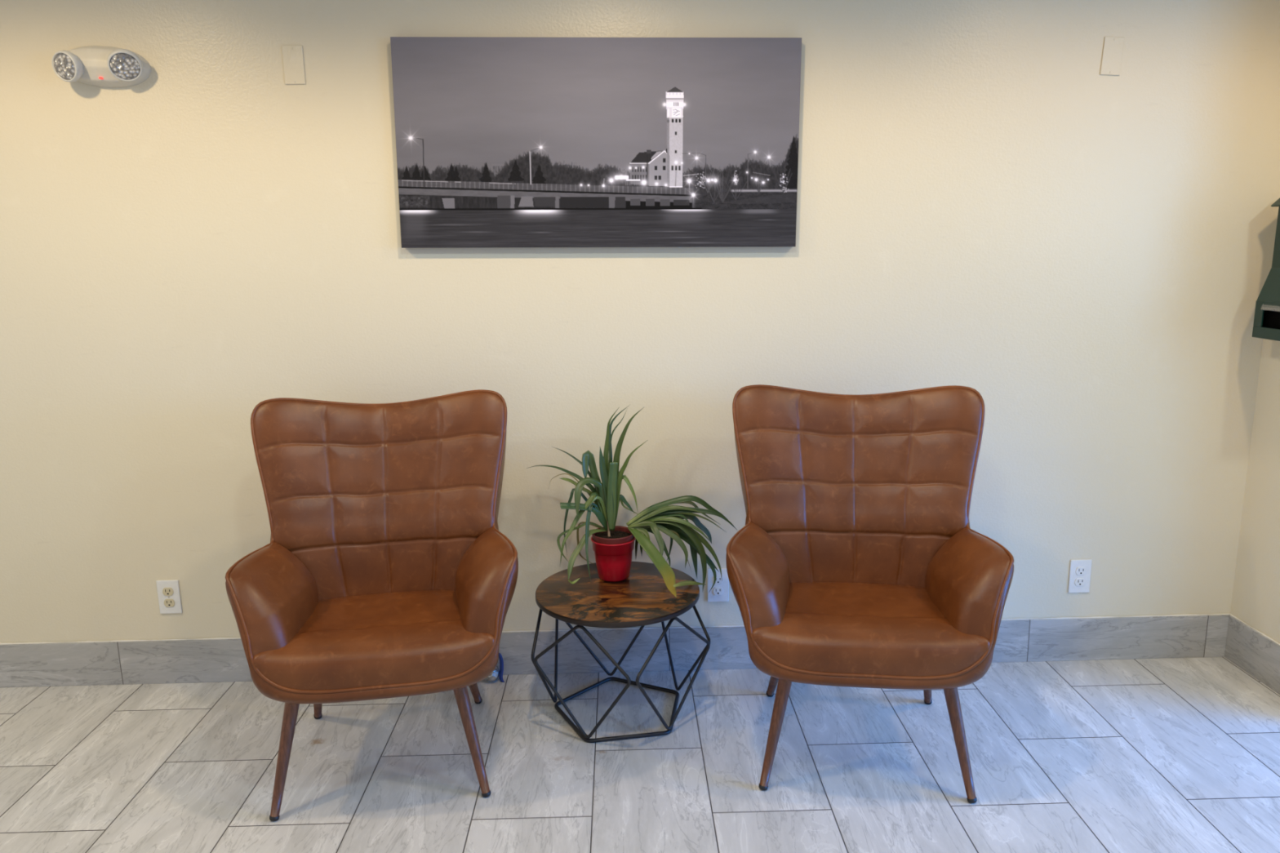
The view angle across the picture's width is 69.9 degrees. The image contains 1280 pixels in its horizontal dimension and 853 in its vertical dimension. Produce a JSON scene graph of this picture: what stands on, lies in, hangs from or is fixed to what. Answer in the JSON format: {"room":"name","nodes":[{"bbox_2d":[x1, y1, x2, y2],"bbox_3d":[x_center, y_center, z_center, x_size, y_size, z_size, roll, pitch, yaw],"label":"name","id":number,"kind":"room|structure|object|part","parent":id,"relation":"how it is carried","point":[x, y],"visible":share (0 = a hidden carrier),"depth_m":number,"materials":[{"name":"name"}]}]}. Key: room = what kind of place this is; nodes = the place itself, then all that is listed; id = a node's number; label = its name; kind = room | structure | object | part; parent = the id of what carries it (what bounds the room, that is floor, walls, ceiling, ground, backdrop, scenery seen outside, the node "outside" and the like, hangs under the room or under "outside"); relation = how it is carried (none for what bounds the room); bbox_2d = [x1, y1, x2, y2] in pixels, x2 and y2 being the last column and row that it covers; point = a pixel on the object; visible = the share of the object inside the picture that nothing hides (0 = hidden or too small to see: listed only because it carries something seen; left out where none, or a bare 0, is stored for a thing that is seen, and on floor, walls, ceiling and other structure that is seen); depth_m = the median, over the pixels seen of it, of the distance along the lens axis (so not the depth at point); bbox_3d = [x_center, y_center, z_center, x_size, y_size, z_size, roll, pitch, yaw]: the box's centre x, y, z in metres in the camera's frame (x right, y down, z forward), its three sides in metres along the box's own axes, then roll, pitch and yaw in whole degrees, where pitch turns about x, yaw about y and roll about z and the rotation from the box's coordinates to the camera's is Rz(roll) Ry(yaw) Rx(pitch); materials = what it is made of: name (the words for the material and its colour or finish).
{"room":"lobby waiting area","nodes":[
{"label":"lobby waiting area","id":0,"kind":"room"},
{"bbox_2d":[0,0,1279,643],"bbox_3d":[0.938,-0.478,2.924,9.000,2.600,0.120,-1,11,-1],"label":"wall","id":1,"kind":"structure","parent":0,"point":[209,238],"depth_m":2.85,"materials":[{"name":"beige paint"}]},
{"bbox_2d":[51,45,151,87],"bbox_3d":[-1.571,-1.047,2.642,0.270,0.116,0.093,-1,11,-1],"label":"emergency light","id":2,"kind":"object","parent":1,"relation":"attached to","point":[104,66],"visible":1,"depth_m":2.63,"materials":[{"name":"grey plastic"}]},
{"bbox_2d":[155,579,182,613],"bbox_3d":[-1.548,0.561,3.009,0.072,0.116,0.009,-1,11,-1],"label":"wall outlet","id":3,"kind":"object","parent":1,"relation":"attached to","point":[168,591],"visible":1,"depth_m":3.01,"materials":[{"name":"white plastic"}]},
{"bbox_2d":[162,587,173,595],"bbox_3d":[-1.548,0.542,3.003,0.034,0.028,0.004,-1,11,-1],"label":"socket","id":4,"kind":"object","parent":3,"relation":"attached to","point":[166,591],"depth_m":3.00,"materials":[{"name":"beige plastic"}]},
{"bbox_2d":[164,599,174,607],"bbox_3d":[-1.547,0.580,3.011,0.034,0.028,0.004,-1,11,-1],"label":"socket","id":5,"kind":"object","parent":3,"relation":"attached to","point":[167,602],"depth_m":3.01,"materials":[{"name":"beige plastic"}]},
{"bbox_2d":[281,44,305,84],"bbox_3d":[-1.020,-1.065,2.695,0.060,0.108,0.006,-1,11,-1],"label":"blank cover plate","id":6,"kind":"object","parent":1,"relation":"attached to","point":[292,55],"visible":1,"depth_m":2.69,"materials":[{"name":"beige paint"}]},
{"bbox_2d":[390,36,801,248],"bbox_3d":[-0.125,-0.844,2.745,1.199,0.601,0.032,0,11,-1],"label":"picture","id":7,"kind":"object","parent":1,"relation":"attached to","point":[501,141],"visible":1,"depth_m":2.73},
{"bbox_2d":[0,613,1231,687],"bbox_3d":[-0.765,0.766,3.069,5.550,0.157,0.010,-1,11,-1],"label":"baseboard","id":8,"kind":"structure","parent":1,"relation":"attached to","point":[214,660],"depth_m":3.08,"materials":[{"name":"grey tile"}]},
{"bbox_2d":[706,568,728,601],"bbox_3d":[0.260,0.528,3.046,0.072,0.116,0.009,-1,11,-1],"label":"wall outlet","id":9,"kind":"object","parent":1,"relation":"attached to","point":[719,592],"visible":0.86,"depth_m":3.04,"materials":[{"name":"white plastic"}]},
{"bbox_2d":[712,586,723,595],"bbox_3d":[0.260,0.548,3.047,0.034,0.028,0.004,-1,11,-1],"label":"socket","id":10,"kind":"object","parent":9,"relation":"attached to","point":[716,590],"depth_m":3.04,"materials":[{"name":"white plastic"}]},
{"bbox_2d":[712,576,723,584],"bbox_3d":[0.259,0.510,3.039,0.034,0.028,0.004,-1,11,-1],"label":"socket","id":11,"kind":"object","parent":9,"relation":"attached to","point":[718,580],"depth_m":3.04,"materials":[{"name":"white plastic"}]},
{"bbox_2d":[1067,559,1092,592],"bbox_3d":[1.475,0.502,3.069,0.072,0.116,0.009,-1,11,-1],"label":"wall outlet","id":12,"kind":"object","parent":1,"relation":"attached to","point":[1079,579],"visible":1,"depth_m":3.07,"materials":[{"name":"white plastic"}]},
{"bbox_2d":[1075,577,1084,586],"bbox_3d":[1.476,0.522,3.070,0.034,0.028,0.004,-1,11,-1],"label":"socket","id":13,"kind":"object","parent":12,"relation":"attached to","point":[1078,581],"depth_m":3.07,"materials":[{"name":"white plastic"}]},
{"bbox_2d":[1075,567,1086,575],"bbox_3d":[1.475,0.484,3.063,0.034,0.028,0.004,-1,11,-1],"label":"socket","id":14,"kind":"object","parent":12,"relation":"attached to","point":[1079,571],"depth_m":3.06,"materials":[{"name":"white plastic"}]},
{"bbox_2d":[1099,36,1124,75],"bbox_3d":[1.415,-1.111,2.744,0.065,0.111,0.006,-1,11,-1],"label":"blank cover plate","id":15,"kind":"object","parent":1,"relation":"attached to","point":[1113,49],"visible":1,"depth_m":2.74,"materials":[{"name":"beige paint"}]},
{"bbox_2d":[0,657,1279,852],"bbox_3d":[1.017,1.339,0.742,9.000,0.100,5.120,-1,11,-1],"label":"floor","id":16,"kind":"structure","parent":0,"point":[1166,755],"depth_m":2.53,"materials":[{"name":"grey tile"}]},
{"bbox_2d":[225,389,518,821],"bbox_3d":[-0.692,0.448,2.493,0.713,1.014,0.627,-3,12,-9],"label":"armchair","id":17,"kind":"object","parent":16,"relation":"on","point":[387,570],"visible":1,"depth_m":2.53,"materials":[{"name":"brown leather"}]},
{"bbox_3d":[-0.906,0.824,2.338,0.038,0.323,0.126,7,14,34],"label":"leg","id":18,"kind":"part","parent":17,"relation":"part of","materials":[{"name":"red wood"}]},
{"bbox_3d":[-0.955,0.750,2.704,0.038,0.330,0.210,-7,13,-28],"label":"leg","id":19,"kind":"part","parent":17,"relation":"part of","materials":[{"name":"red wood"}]},
{"bbox_2d":[253,590,493,690],"bbox_3d":[-0.676,0.542,2.425,0.576,0.104,0.435,-3,12,-9],"label":"seat cushion","id":20,"kind":"object","parent":17,"relation":"on","point":[347,640],"depth_m":2.26,"materials":[{"name":"brown leather"}]},
{"bbox_3d":[-0.446,0.801,2.414,0.126,0.323,0.038,7,14,35],"label":"leg","id":21,"kind":"part","parent":17,"relation":"part of","materials":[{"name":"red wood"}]},
{"bbox_3d":[-0.524,0.729,2.775,0.038,0.330,0.210,1,12,9],"label":"leg","id":22,"kind":"part","parent":17,"relation":"part of","materials":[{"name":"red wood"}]},
{"bbox_2d":[484,653,504,682],"bbox_3d":[-0.497,0.800,3.034,0.095,0.096,0.060,-1,11,-1],"label":"bauble","id":23,"kind":"object","parent":16,"relation":"on","point":[497,673],"visible":0.44,"depth_m":3.03,"materials":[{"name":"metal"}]},
{"bbox_2d":[531,561,711,742],"bbox_3d":[-0.053,0.687,2.789,0.534,0.400,0.532,-1,11,-1],"label":"side table","id":24,"kind":"object","parent":16,"relation":"on","point":[643,598],"visible":0.94,"depth_m":2.70,"materials":[{"name":"brown wood"}]},
{"bbox_3d":[-0.280,0.688,2.833,0.033,0.360,0.314,1,12,8],"label":"wire frame","id":25,"kind":"part","parent":24,"relation":"part of","materials":[{"name":"black paint"}]},
{"bbox_3d":[-0.160,0.731,2.611,0.314,0.360,0.033,5,13,26],"label":"wire frame","id":26,"kind":"part","parent":24,"relation":"part of","materials":[{"name":"black paint"}]},
{"bbox_3d":[-0.102,0.648,3.012,0.314,0.360,0.033,-3,12,-9],"label":"wire frame","id":27,"kind":"part","parent":24,"relation":"part of","materials":[{"name":"black paint"}]},
{"bbox_2d":[526,405,736,597],"bbox_3d":[-0.020,0.250,2.721,0.649,0.604,0.322,-1,11,-1],"label":"potted plant","id":28,"kind":"object","parent":24,"relation":"on","point":[613,545],"visible":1,"depth_m":2.79,"materials":[{"name":"green plant"}]},
{"bbox_3d":[-0.097,0.317,2.813,0.011,0.059,0.008,-4,12,-15],"label":"dry stem","id":29,"kind":"part","parent":28,"relation":"part of","materials":[{"name":"beige plant"}]},
{"bbox_3d":[-0.083,0.344,2.832,0.131,0.037,0.131,-1,11,-1],"label":"pot","id":30,"kind":"part","parent":28,"relation":"part of","materials":[{"name":"red plastic"}]},
{"bbox_3d":[-0.082,0.406,2.844,0.138,0.128,0.138,-1,11,-1],"label":"pot","id":31,"kind":"part","parent":28,"relation":"part of","materials":[{"name":"red plastic"}]},
{"bbox_3d":[0.092,0.718,2.653,0.033,0.360,0.314,10,16,43],"label":"wire frame","id":32,"kind":"part","parent":24,"relation":"part of","materials":[{"name":"black paint"}]},
{"bbox_3d":[0.128,0.667,2.901,0.033,0.360,0.314,-7,13,-27],"label":"wire frame","id":33,"kind":"part","parent":24,"relation":"part of","materials":[{"name":"black paint"}]},
{"bbox_2d":[725,384,1013,803],"bbox_3d":[0.599,0.423,2.512,0.713,1.014,0.627,1,12,7],"label":"armchair","id":34,"kind":"object","parent":16,"relation":"on","point":[857,560],"visible":1,"depth_m":2.56,"materials":[{"name":"brown leather"}]},
{"bbox_3d":[0.424,0.711,2.790,0.038,0.330,0.210,-3,12,-11],"label":"leg","id":35,"kind":"part","parent":34,"relation":"part of","materials":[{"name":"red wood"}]},
{"bbox_3d":[0.361,0.786,2.426,0.126,0.323,0.038,-10,14,-37],"label":"leg","id":36,"kind":"part","parent":34,"relation":"part of","materials":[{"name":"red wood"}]},
{"bbox_2d":[752,582,990,676],"bbox_3d":[0.589,0.518,2.444,0.576,0.104,0.435,1,12,7],"label":"seat cushion","id":37,"kind":"object","parent":34,"relation":"on","point":[823,628],"depth_m":2.27,"materials":[{"name":"brown leather"}]},
{"bbox_3d":[0.852,0.715,2.735,0.038,0.330,0.210,4,12,22],"label":"leg","id":38,"kind":"part","parent":34,"relation":"part of","materials":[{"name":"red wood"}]},
{"bbox_3d":[0.824,0.791,2.365,0.038,0.323,0.126,-9,14,-36],"label":"leg","id":39,"kind":"part","parent":34,"relation":"part of","materials":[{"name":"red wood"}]},
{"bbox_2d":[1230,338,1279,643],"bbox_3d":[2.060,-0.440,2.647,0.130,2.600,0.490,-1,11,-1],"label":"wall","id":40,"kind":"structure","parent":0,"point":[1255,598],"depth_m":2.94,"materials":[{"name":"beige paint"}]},
{"bbox_2d":[1224,614,1279,694],"bbox_3d":[2.009,0.760,2.883,0.010,0.156,0.480,-1,11,-1],"label":"baseboard","id":41,"kind":"structure","parent":40,"relation":"attached to","point":[1253,651],"depth_m":2.98,"materials":[{"name":"grey tile"}]},
{"bbox_2d":[1252,197,1279,341],"bbox_3d":[1.939,-0.458,2.599,0.110,0.459,0.388,-1,11,-1],"label":"wall dispenser","id":42,"kind":"object","parent":40,"relation":"attached to","point":[1266,325],"visible":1,"depth_m":2.76,"materials":[{"name":"green"}]},
{"bbox_2d":[1252,300,1279,341],"bbox_3d":[1.944,-0.295,2.633,0.107,0.112,0.370,-1,11,-1],"label":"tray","id":43,"kind":"object","parent":42,"relation":"on","point":[1266,325],"depth_m":2.77,"materials":[{"name":"green metal"}]},
{"bbox_2d":[1257,267,1279,302],"bbox_3d":[1.942,-0.398,2.612,0.106,0.102,0.370,-1,11,-1],"label":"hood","id":44,"kind":"object","parent":42,"relation":"attached to","point":[1270,291],"depth_m":2.76,"materials":[{"name":"green metal"}]},
{"bbox_3d":[1.946,-0.654,2.560,0.091,0.061,0.388,-1,11,-1],"label":"pitched lid","id":45,"kind":"part","parent":42,"relation":"part of","materials":[{"name":"green metal"}]}
]}

